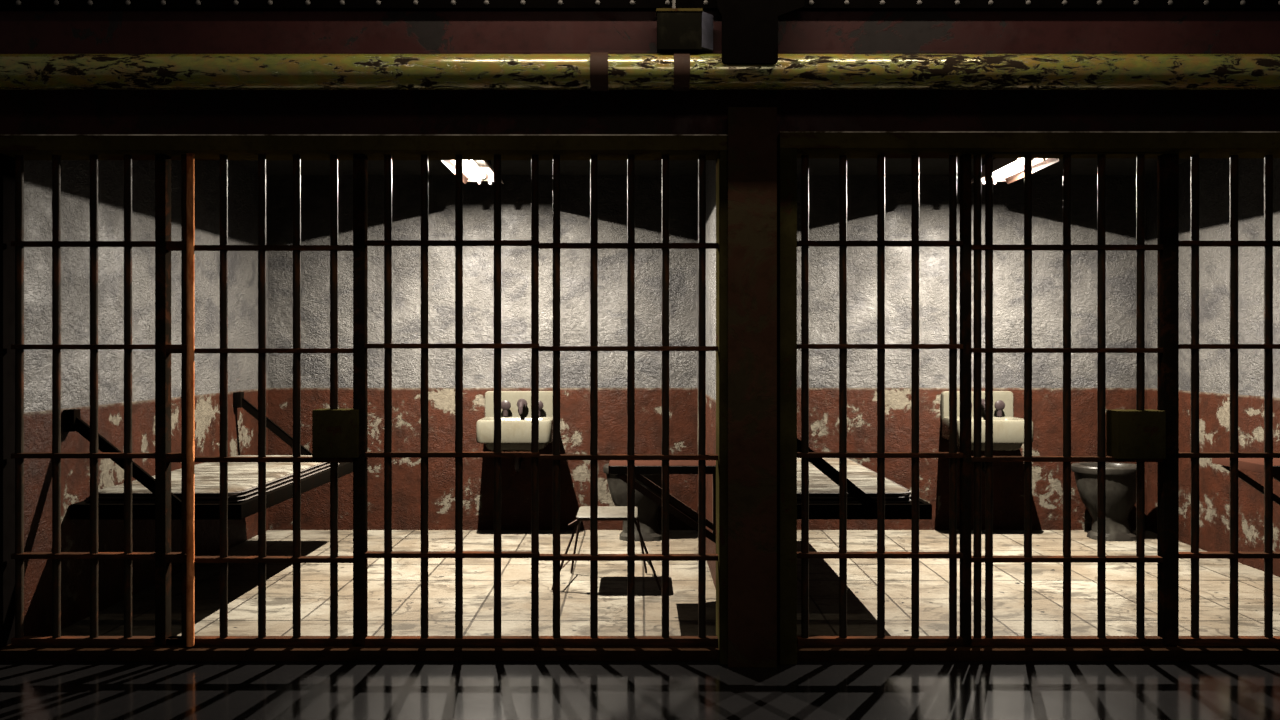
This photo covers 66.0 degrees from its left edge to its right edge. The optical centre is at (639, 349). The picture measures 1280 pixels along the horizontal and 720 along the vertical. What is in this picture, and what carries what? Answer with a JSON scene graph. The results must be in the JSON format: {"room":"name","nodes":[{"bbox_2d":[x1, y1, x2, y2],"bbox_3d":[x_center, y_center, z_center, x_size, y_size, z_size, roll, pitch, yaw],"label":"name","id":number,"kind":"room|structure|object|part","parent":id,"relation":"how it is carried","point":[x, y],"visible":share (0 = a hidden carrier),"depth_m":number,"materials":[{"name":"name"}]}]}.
{"room":"prison interior","nodes":[
{"label":"prison interior","id":0,"kind":"room"},
{"bbox_2d":[24,160,267,635],"bbox_3d":[-2.973,0.020,6.140,0.160,2.760,3.040,0,0,0],"label":"wall","id":1,"kind":"structure","parent":0,"point":[75,174],"depth_m":5.44,"materials":[{"name":"paint"}]},
{"bbox_2d":[63,392,352,518],"bbox_3d":[-2.457,0.580,5.999,0.873,0.559,2.122,0,0,0],"label":"bed","id":2,"kind":"object","parent":1,"relation":"attached to","point":[72,421],"visible":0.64,"depth_m":4.99,"materials":[{"name":"black metal"}]},
{"bbox_3d":[-2.454,0.821,6.020,0.868,0.076,2.060,0,0,0],"label":"frame","id":3,"kind":"part","parent":2,"relation":"part of","materials":[{"name":"black metal"}]},
{"bbox_2d":[98,455,338,503],"bbox_3d":[-2.470,0.762,5.990,0.795,0.077,1.790,0,0,0],"label":"mattress","id":4,"kind":"object","parent":2,"relation":"on","point":[242,476],"visible":0.48,"depth_m":5.48,"materials":[{"name":"white fabric"}]},
{"bbox_2d":[0,530,1279,719],"bbox_3d":[0.500,1.430,4.080,13.000,0.060,7.560,0,0,0],"label":"floor","id":5,"kind":"structure","parent":0,"point":[28,690],"depth_m":4.40,"materials":[{"name":"tile"}]},
{"bbox_2d":[0,134,727,664],"bbox_3d":[-1.274,0.221,4.498,3.402,2.358,0.243,0,0,0],"label":"frame","id":6,"kind":"object","parent":5,"relation":"on","point":[31,146],"visible":0.71,"depth_m":4.42,"materials":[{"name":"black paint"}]},
{"bbox_2d":[11,153,194,646],"bbox_3d":[-2.439,0.228,4.484,0.841,2.235,0.079,0,0,0],"label":"bars","id":7,"kind":"object","parent":6,"relation":"on","point":[56,555],"visible":1,"depth_m":4.48,"materials":[{"name":"metal"}]},
{"bbox_3d":[-2.458,0.482,4.500,0.804,0.022,0.048,0,0,0],"label":"rail","id":8,"kind":"part","parent":7,"relation":"part of","materials":[{"name":"metal"}]},
{"bbox_3d":[-2.458,0.939,4.500,0.804,0.022,0.048,0,0,0],"label":"rail","id":9,"kind":"part","parent":7,"relation":"part of","materials":[{"name":"metal"}]},
{"bbox_3d":[-2.458,-0.014,4.500,0.804,0.022,0.048,0,0,0],"label":"rail","id":10,"kind":"part","parent":7,"relation":"part of","materials":[{"name":"metal"}]},
{"bbox_3d":[-2.458,-0.484,4.500,0.804,0.022,0.048,0,0,0],"label":"rail","id":11,"kind":"part","parent":7,"relation":"part of","materials":[{"name":"metal"}]},
{"bbox_3d":[-2.458,1.329,4.500,0.804,0.034,0.044,0,0,0],"label":"rail","id":12,"kind":"part","parent":7,"relation":"part of","materials":[{"name":"metal"}]},
{"bbox_3d":[-1.266,1.374,4.520,3.244,0.052,0.200,0,0,0],"label":"sill","id":13,"kind":"part","parent":6,"relation":"part of","materials":[{"name":"black metal"}]},
{"bbox_3d":[-1.284,-0.956,4.381,3.382,0.005,0.009,0,0,0],"label":"edge trim","id":14,"kind":"part","parent":6,"relation":"part of","materials":[{"name":"black metal"}]},
{"bbox_2d":[365,155,538,645],"bbox_3d":[-0.857,0.228,4.500,0.790,2.235,0.048,0,0,0],"label":"bars","id":15,"kind":"object","parent":6,"relation":"on","point":[387,554],"visible":1,"depth_m":4.49,"materials":[{"name":"metal"}]},
{"bbox_3d":[-0.857,0.935,4.500,0.790,0.022,0.048,0,0,0],"label":"rail","id":16,"kind":"part","parent":15,"relation":"part of","materials":[{"name":"metal"}]},
{"bbox_3d":[-0.857,0.478,4.500,0.790,0.022,0.048,0,0,0],"label":"rail","id":17,"kind":"part","parent":15,"relation":"part of","materials":[{"name":"metal"}]},
{"bbox_3d":[-0.857,-0.018,4.500,0.790,0.022,0.048,0,0,0],"label":"rail","id":18,"kind":"part","parent":15,"relation":"part of","materials":[{"name":"metal"}]},
{"bbox_3d":[-0.857,-0.488,4.500,0.790,0.022,0.048,0,0,0],"label":"rail","id":19,"kind":"part","parent":15,"relation":"part of","materials":[{"name":"metal"}]},
{"bbox_3d":[-0.857,1.329,4.500,0.790,0.034,0.044,0,0,0],"label":"rail","id":20,"kind":"part","parent":15,"relation":"part of","materials":[{"name":"metal"}]},
{"bbox_2d":[539,155,717,645],"bbox_3d":[-0.048,0.228,4.500,0.827,2.235,0.048,0,0,0],"label":"bars","id":21,"kind":"object","parent":6,"relation":"on","point":[556,557],"visible":0.99,"depth_m":4.49,"materials":[{"name":"metal"}]},
{"bbox_3d":[-0.048,0.947,4.500,0.827,0.022,0.048,0,0,0],"label":"rail","id":22,"kind":"part","parent":21,"relation":"part of","materials":[{"name":"metal"}]},
{"bbox_3d":[-0.048,0.490,4.500,0.827,0.022,0.048,0,0,0],"label":"rail","id":23,"kind":"part","parent":21,"relation":"part of","materials":[{"name":"metal"}]},
{"bbox_3d":[-0.048,-0.006,4.500,0.827,0.022,0.048,0,0,0],"label":"rail","id":24,"kind":"part","parent":21,"relation":"part of","materials":[{"name":"metal"}]},
{"bbox_3d":[-0.048,-0.476,4.500,0.827,0.022,0.048,0,0,0],"label":"rail","id":25,"kind":"part","parent":21,"relation":"part of","materials":[{"name":"metal"}]},
{"bbox_3d":[-0.048,1.329,4.500,0.827,0.034,0.044,0,0,0],"label":"rail","id":26,"kind":"part","parent":21,"relation":"part of","materials":[{"name":"metal"}]},
{"bbox_2d":[551,506,661,590],"bbox_3d":[-0.195,1.186,5.940,0.644,0.422,0.455,0,0,0],"label":"stool","id":27,"kind":"object","parent":5,"relation":"on","point":[605,513],"visible":0.72,"depth_m":5.84,"materials":[{"name":"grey metal"}]},
{"bbox_3d":[-0.422,1.192,5.753,0.201,0.409,0.028,0,0,-25],"label":"leg","id":28,"kind":"part","parent":27,"relation":"part of","materials":[{"name":"brown metal"}]},
{"bbox_3d":[-0.383,1.192,6.135,0.121,0.407,0.022,0,0,32],"label":"leg","id":29,"kind":"part","parent":27,"relation":"part of","materials":[{"name":"brown metal"}]},
{"bbox_3d":[-0.195,0.980,5.950,0.360,0.010,0.400,0,0,0],"label":"seat","id":30,"kind":"part","parent":27,"relation":"part of","materials":[{"name":"beige wood"}]},
{"bbox_3d":[-0.007,1.192,6.135,0.121,0.407,0.022,0,0,-32],"label":"leg","id":31,"kind":"part","parent":27,"relation":"part of","materials":[{"name":"brown metal"}]},
{"bbox_3d":[0.032,1.192,5.753,0.201,0.409,0.028,0,0,25],"label":"leg","id":32,"kind":"part","parent":27,"relation":"part of","materials":[{"name":"brown metal"}]},
{"bbox_2d":[603,463,661,540],"bbox_3d":[-0.020,1.127,7.395,0.508,0.545,0.520,0,0,0],"label":"toilet","id":33,"kind":"object","parent":5,"relation":"on","point":[648,510],"visible":0.42,"depth_m":7.22,"materials":[{"name":"grey ceramic"}]},
{"bbox_2d":[728,107,776,667],"bbox_3d":[0.496,0.165,4.473,0.216,2.471,0.266,0,0,0],"label":"steel column","id":34,"kind":"structure","parent":5,"relation":"on","point":[752,131],"depth_m":4.34,"materials":[{"name":"brown metal"}]},
{"bbox_2d":[777,131,1279,664],"bbox_3d":[2.306,0.214,4.498,3.368,2.372,0.243,0,0,0],"label":"frame","id":35,"kind":"object","parent":5,"relation":"on","point":[791,145],"visible":0.73,"depth_m":4.38,"materials":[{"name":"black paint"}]},
{"bbox_2d":[797,155,962,645],"bbox_3d":[1.094,0.228,4.500,0.754,2.235,0.048,0,0,0],"label":"bars","id":36,"kind":"object","parent":35,"relation":"on","point":[804,555],"visible":0.98,"depth_m":4.49,"materials":[{"name":"metal"}]},
{"bbox_3d":[1.094,0.937,4.500,0.754,0.022,0.048,0,0,0],"label":"rail","id":37,"kind":"part","parent":36,"relation":"part of","materials":[{"name":"metal"}]},
{"bbox_3d":[1.094,0.480,4.500,0.754,0.022,0.048,0,0,0],"label":"rail","id":38,"kind":"part","parent":36,"relation":"part of","materials":[{"name":"metal"}]},
{"bbox_3d":[1.094,-0.016,4.500,0.754,0.022,0.048,0,0,0],"label":"rail","id":39,"kind":"part","parent":36,"relation":"part of","materials":[{"name":"metal"}]},
{"bbox_3d":[1.094,-0.486,4.500,0.754,0.022,0.048,0,0,0],"label":"rail","id":40,"kind":"part","parent":36,"relation":"part of","materials":[{"name":"metal"}]},
{"bbox_3d":[1.094,1.329,4.500,0.754,0.034,0.044,0,0,0],"label":"rail","id":41,"kind":"part","parent":36,"relation":"part of","materials":[{"name":"metal"}]},
{"bbox_3d":[2.296,-0.969,4.381,3.348,0.005,0.009,0,0,0],"label":"edge trim","id":42,"kind":"part","parent":35,"relation":"part of","materials":[{"name":"black metal"}]},
{"bbox_3d":[2.269,1.374,4.520,3.142,0.052,0.200,0,0,0],"label":"sill","id":43,"kind":"part","parent":35,"relation":"part of","materials":[{"name":"black metal"}]},
{"bbox_2d":[1178,155,1279,645],"bbox_3d":[3.139,0.228,4.500,1.380,2.235,0.048,0,0,0],"label":"bars","id":44,"kind":"object","parent":35,"relation":"on","point":[1268,555],"visible":0.98,"depth_m":4.49,"materials":[{"name":"metal"}]},
{"bbox_3d":[3.139,1.329,4.500,1.380,0.034,0.044,0,0,0],"label":"rail","id":45,"kind":"part","parent":44,"relation":"part of","materials":[{"name":"metal"}]},
{"bbox_3d":[3.139,0.937,4.500,1.380,0.022,0.048,0,0,0],"label":"rail","id":46,"kind":"part","parent":44,"relation":"part of","materials":[{"name":"metal"}]},
{"bbox_3d":[3.139,0.480,4.500,1.380,0.022,0.048,0,0,0],"label":"rail","id":47,"kind":"part","parent":44,"relation":"part of","materials":[{"name":"metal"}]},
{"bbox_3d":[3.139,-0.016,4.500,1.380,0.022,0.048,0,0,0],"label":"rail","id":48,"kind":"part","parent":44,"relation":"part of","materials":[{"name":"metal"}]},
{"bbox_3d":[3.139,-0.486,4.500,1.380,0.022,0.048,0,0,0],"label":"rail","id":49,"kind":"part","parent":44,"relation":"part of","materials":[{"name":"metal"}]},
{"bbox_2d":[1071,462,1135,540],"bbox_3d":[3.480,1.127,7.395,0.508,0.545,0.520,0,0,0],"label":"toilet","id":50,"kind":"object","parent":5,"relation":"on","point":[1120,477],"visible":0.83,"depth_m":7.22,"materials":[{"name":"grey ceramic"}]},
{"bbox_2d":[0,90,1279,136],"bbox_3d":[0.500,-1.430,4.540,11.400,0.940,0.160,0,0,0],"label":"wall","id":51,"kind":"structure","parent":0,"point":[21,111],"depth_m":4.46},
{"bbox_2d":[155,154,367,645],"bbox_3d":[-1.727,0.228,4.497,0.950,2.235,0.115,0,0,0],"label":"door","id":52,"kind":"structure","parent":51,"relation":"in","point":[338,435],"depth_m":4.48,"materials":[{"name":"metal"}]},
{"bbox_3d":[-2.178,0.225,4.500,0.048,2.229,0.056,0,0,0],"label":"post","id":53,"kind":"part","parent":52,"relation":"part of","materials":[{"name":"metal"}]},
{"bbox_3d":[-1.727,1.329,4.500,0.950,0.034,0.044,0,0,0],"label":"rail","id":54,"kind":"part","parent":52,"relation":"part of","materials":[{"name":"metal"}]},
{"bbox_3d":[-1.727,0.957,4.500,0.950,0.022,0.048,0,0,0],"label":"rail","id":55,"kind":"part","parent":52,"relation":"part of","materials":[{"name":"metal"}]},
{"bbox_3d":[-1.727,0.500,4.500,0.950,0.022,0.048,0,0,0],"label":"rail","id":56,"kind":"part","parent":52,"relation":"part of","materials":[{"name":"metal"}]},
{"bbox_3d":[-1.727,0.004,4.500,0.950,0.022,0.048,0,0,0],"label":"rail","id":57,"kind":"part","parent":52,"relation":"part of","materials":[{"name":"metal"}]},
{"bbox_3d":[-1.727,-0.466,4.500,0.950,0.022,0.048,0,0,0],"label":"rail","id":58,"kind":"part","parent":52,"relation":"part of","materials":[{"name":"metal"}]},
{"bbox_3d":[-1.278,0.225,4.500,0.052,2.229,0.056,0,0,0],"label":"post","id":59,"kind":"part","parent":52,"relation":"part of","materials":[{"name":"metal"}]},
{"bbox_2d":[0,0,1279,53],"bbox_3d":[0.500,-1.426,4.325,11.000,0.325,0.270,0,0,0],"label":"beam","id":60,"kind":"structure","parent":51,"relation":"attached to","point":[26,26],"depth_m":4.24,"materials":[{"name":"brown metal"}]},
{"bbox_2d":[656,0,712,52],"bbox_3d":[0.190,-1.408,4.167,0.243,0.290,0.062,0,0,0],"label":"junction box","id":61,"kind":"object","parent":60,"relation":"attached to","point":[690,30],"visible":1,"depth_m":4.14,"materials":[{"name":"grey paint"}]},
{"bbox_3d":[0.166,-1.429,4.167,0.195,0.012,0.062,0,0,0],"label":"lid","id":62,"kind":"part","parent":61,"relation":"part of","materials":[{"name":"green paint"}]},
{"bbox_2d":[717,0,803,63],"bbox_3d":[0.503,-1.497,4.150,0.363,0.605,0.100,0,0,0],"label":"hanger","id":63,"kind":"object","parent":60,"relation":"attached to","point":[749,27],"visible":1,"depth_m":4.10,"materials":[{"name":"black metal"}]},
{"bbox_2d":[0,52,1279,90],"bbox_3d":[0.500,-1.185,4.237,11.000,0.160,0.235,0,0,0],"label":"pipe","id":64,"kind":"object","parent":63,"relation":"hanging from","point":[594,71],"visible":1,"depth_m":4.14,"materials":[{"name":"metal"}]},
{"bbox_2d":[960,152,1178,645],"bbox_3d":[1.958,0.220,4.497,0.978,2.253,0.115,0,0,0],"label":"door","id":65,"kind":"structure","parent":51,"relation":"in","point":[1140,435],"depth_m":4.48,"materials":[{"name":"metal"}]},
{"bbox_3d":[1.487,0.225,4.500,0.037,2.229,0.056,0,0,0],"label":"post","id":66,"kind":"part","parent":65,"relation":"part of","materials":[{"name":"metal"}]},
{"bbox_3d":[1.958,0.955,4.500,0.978,0.022,0.048,0,0,0],"label":"rail","id":67,"kind":"part","parent":65,"relation":"part of","materials":[{"name":"metal"}]},
{"bbox_3d":[1.958,0.498,4.500,0.978,0.022,0.048,0,0,0],"label":"rail","id":68,"kind":"part","parent":65,"relation":"part of","materials":[{"name":"metal"}]},
{"bbox_3d":[1.958,0.002,4.500,0.978,0.022,0.048,0,0,0],"label":"rail","id":69,"kind":"part","parent":65,"relation":"part of","materials":[{"name":"metal"}]},
{"bbox_3d":[1.958,-0.468,4.500,0.978,0.022,0.048,0,0,0],"label":"rail","id":70,"kind":"part","parent":65,"relation":"part of","materials":[{"name":"metal"}]},
{"bbox_3d":[1.958,-0.899,4.500,0.978,0.016,0.056,0,0,0],"label":"rail","id":71,"kind":"part","parent":65,"relation":"part of","materials":[{"name":"black metal"}]},
{"bbox_3d":[1.958,1.329,4.500,0.978,0.034,0.044,0,0,0],"label":"rail","id":72,"kind":"part","parent":65,"relation":"part of","materials":[{"name":"metal"}]},
{"bbox_3d":[2.412,0.225,4.500,0.068,2.229,0.056,0,0,0],"label":"post","id":73,"kind":"part","parent":65,"relation":"part of","materials":[{"name":"metal"}]},
{"bbox_2d":[697,160,715,588],"bbox_3d":[0.483,0.020,6.140,0.080,2.760,3.040,0,0,0],"label":"wall","id":74,"kind":"structure","parent":0,"point":[710,447],"depth_m":6.19,"materials":[{"name":"paint"}]},
{"bbox_2d":[608,460,715,542],"bbox_3d":[0.138,0.858,5.485,0.612,0.485,0.510,0,0,0],"label":"folding table","id":75,"kind":"object","parent":74,"relation":"attached to","point":[619,467],"visible":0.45,"depth_m":5.26,"materials":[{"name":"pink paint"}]},
{"bbox_2d":[268,175,1146,529],"bbox_3d":[0.525,0.020,7.760,7.156,2.760,0.200,0,0,0],"label":"wall","id":76,"kind":"structure","parent":0,"point":[478,199],"depth_m":7.66,"materials":[{"name":"paint"}]},
{"bbox_2d":[476,391,552,471],"bbox_3d":[-0.925,0.623,7.428,0.555,0.610,0.457,0,0,0],"label":"sink","id":77,"kind":"object","parent":76,"relation":"attached to","point":[515,405],"visible":0.8,"depth_m":7.29,"materials":[{"name":"ceramic"}]},
{"bbox_3d":[-1.030,0.448,7.564,0.082,0.127,0.069,0,0,0],"label":"tap handle","id":78,"kind":"part","parent":77,"relation":"part of","materials":[{"name":"metal"}]},
{"bbox_2d":[476,417,552,443],"bbox_3d":[-0.925,0.600,7.425,0.555,0.170,0.450,0,0,0],"label":"basin","id":79,"kind":"object","parent":77,"relation":"in","point":[514,430],"depth_m":7.20,"materials":[{"name":"ceramic"}]},
{"bbox_3d":[-0.905,0.430,7.537,0.082,0.113,0.152,0,0,0],"label":"spout","id":80,"kind":"part","parent":77,"relation":"part of","materials":[{"name":"metal"}]},
{"bbox_3d":[-0.780,0.448,7.564,0.082,0.127,0.069,0,0,0],"label":"tap handle","id":81,"kind":"part","parent":77,"relation":"part of","materials":[{"name":"metal"}]},
{"bbox_2d":[485,391,552,416],"bbox_3d":[-0.925,0.429,7.628,0.547,0.222,0.059,0,0,0],"label":"backsplash","id":82,"kind":"structure","parent":76,"relation":"attached to","point":[546,397],"depth_m":7.60,"materials":[{"name":"ceramic"}]},
{"bbox_2d":[941,391,1012,419],"bbox_3d":[2.611,0.429,7.628,0.547,0.222,0.059,0,0,0],"label":"backsplash","id":83,"kind":"structure","parent":76,"relation":"attached to","point":[1006,396],"depth_m":7.60,"materials":[{"name":"ceramic"}]},
{"bbox_2d":[941,391,1032,471],"bbox_3d":[2.611,0.623,7.428,0.555,0.610,0.457,0,0,0],"label":"sink","id":84,"kind":"object","parent":76,"relation":"attached to","point":[1008,430],"visible":0.54,"depth_m":7.42,"materials":[{"name":"ceramic"}]},
{"bbox_3d":[2.631,0.430,7.537,0.082,0.113,0.152,0,0,0],"label":"spout","id":85,"kind":"part","parent":84,"relation":"part of","materials":[{"name":"metal"}]},
{"bbox_2d":[942,417,1032,450],"bbox_3d":[2.611,0.630,7.425,0.555,0.230,0.450,0,0,0],"label":"basin","id":86,"kind":"object","parent":84,"relation":"in","point":[1008,432],"depth_m":7.20,"materials":[{"name":"ceramic"}]},
{"bbox_3d":[2.756,0.448,7.564,0.082,0.127,0.069,0,0,0],"label":"tap handle","id":87,"kind":"part","parent":84,"relation":"part of","materials":[{"name":"metal"}]},
{"bbox_2d":[237,158,1190,174],"bbox_3d":[0.525,-1.410,6.130,7.156,0.100,3.460,0,0,0],"label":"ceiling","id":88,"kind":"structure","parent":0,"point":[817,166],"depth_m":7.30,"materials":[{"name":"paint"}]},
{"bbox_2d":[440,160,454,173],"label":"strip light","id":89,"kind":"object","parent":88,"relation":"attached to","point":[450,164],"depth_m":6.22,"materials":[{"name":"white glass"}]},
{"bbox_2d":[463,160,493,183],"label":"strip light","id":90,"kind":"object","parent":88,"relation":"attached to","point":[478,171],"depth_m":6.76,"materials":[{"name":"white ceramic"}]},
{"bbox_3d":[-1.080,-1.210,6.828,0.260,0.116,0.004,0,0,0],"label":"plate","id":91,"kind":"part","parent":90,"relation":"part of","materials":[{"name":"white metal"}]},
{"bbox_2d":[981,158,984,183],"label":"strip light","id":92,"kind":"object","parent":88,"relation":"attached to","point":[983,159],"depth_m":6.78,"materials":[{"name":"white glass"}]},
{"bbox_3d":[2.420,-1.210,6.828,0.260,0.116,0.004,0,0,0],"label":"plate","id":93,"kind":"part","parent":92,"relation":"part of","materials":[{"name":"white metal"}]},
{"bbox_2d":[993,158,1023,183],"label":"strip light","id":94,"kind":"object","parent":88,"relation":"attached to","point":[1009,170],"depth_m":6.53,"materials":[{"name":"white ceramic"}]},
{"bbox_2d":[1032,158,1059,172],"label":"strip light","id":95,"kind":"object","parent":88,"relation":"attached to","point":[1037,163],"depth_m":6.20,"materials":[{"name":"white glass"}]},
{"bbox_2d":[1147,158,1279,576],"bbox_3d":[4.023,0.020,6.140,0.160,2.760,3.040,0,0,0],"label":"wall","id":96,"kind":"structure","parent":0,"point":[1214,173],"depth_m":6.70,"materials":[{"name":"paint"}]},
{"bbox_2d":[1212,458,1279,504],"bbox_3d":[3.638,0.858,5.485,0.612,0.485,0.510,0,0,0],"label":"folding table","id":97,"kind":"object","parent":96,"relation":"attached to","point":[1251,464],"visible":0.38,"depth_m":5.55,"materials":[{"name":"black metal"}]},
{"bbox_3d":[0.567,0.020,6.140,0.080,2.760,3.040,0,0,0],"label":"wall","id":98,"kind":"structure","parent":0,"visible":0},
{"bbox_2d":[797,438,931,518],"bbox_3d":[1.043,0.580,5.999,0.873,0.559,2.122,0,0,0],"label":"bed","id":99,"kind":"object","parent":98,"relation":"attached to","point":[867,509],"visible":0.12,"depth_m":4.99,"materials":[{"name":"black metal"}]},
{"bbox_2d":[797,458,910,503],"bbox_3d":[1.030,0.762,5.990,0.795,0.077,1.790,0,0,0],"label":"mattress","id":100,"kind":"object","parent":99,"relation":"on","point":[822,490],"visible":0.35,"depth_m":5.26,"materials":[{"name":"white fabric"}]},
{"bbox_3d":[1.046,0.821,6.020,0.868,0.076,2.060,0,0,0],"label":"frame","id":101,"kind":"part","parent":99,"relation":"part of","materials":[{"name":"black metal"}]}
]}

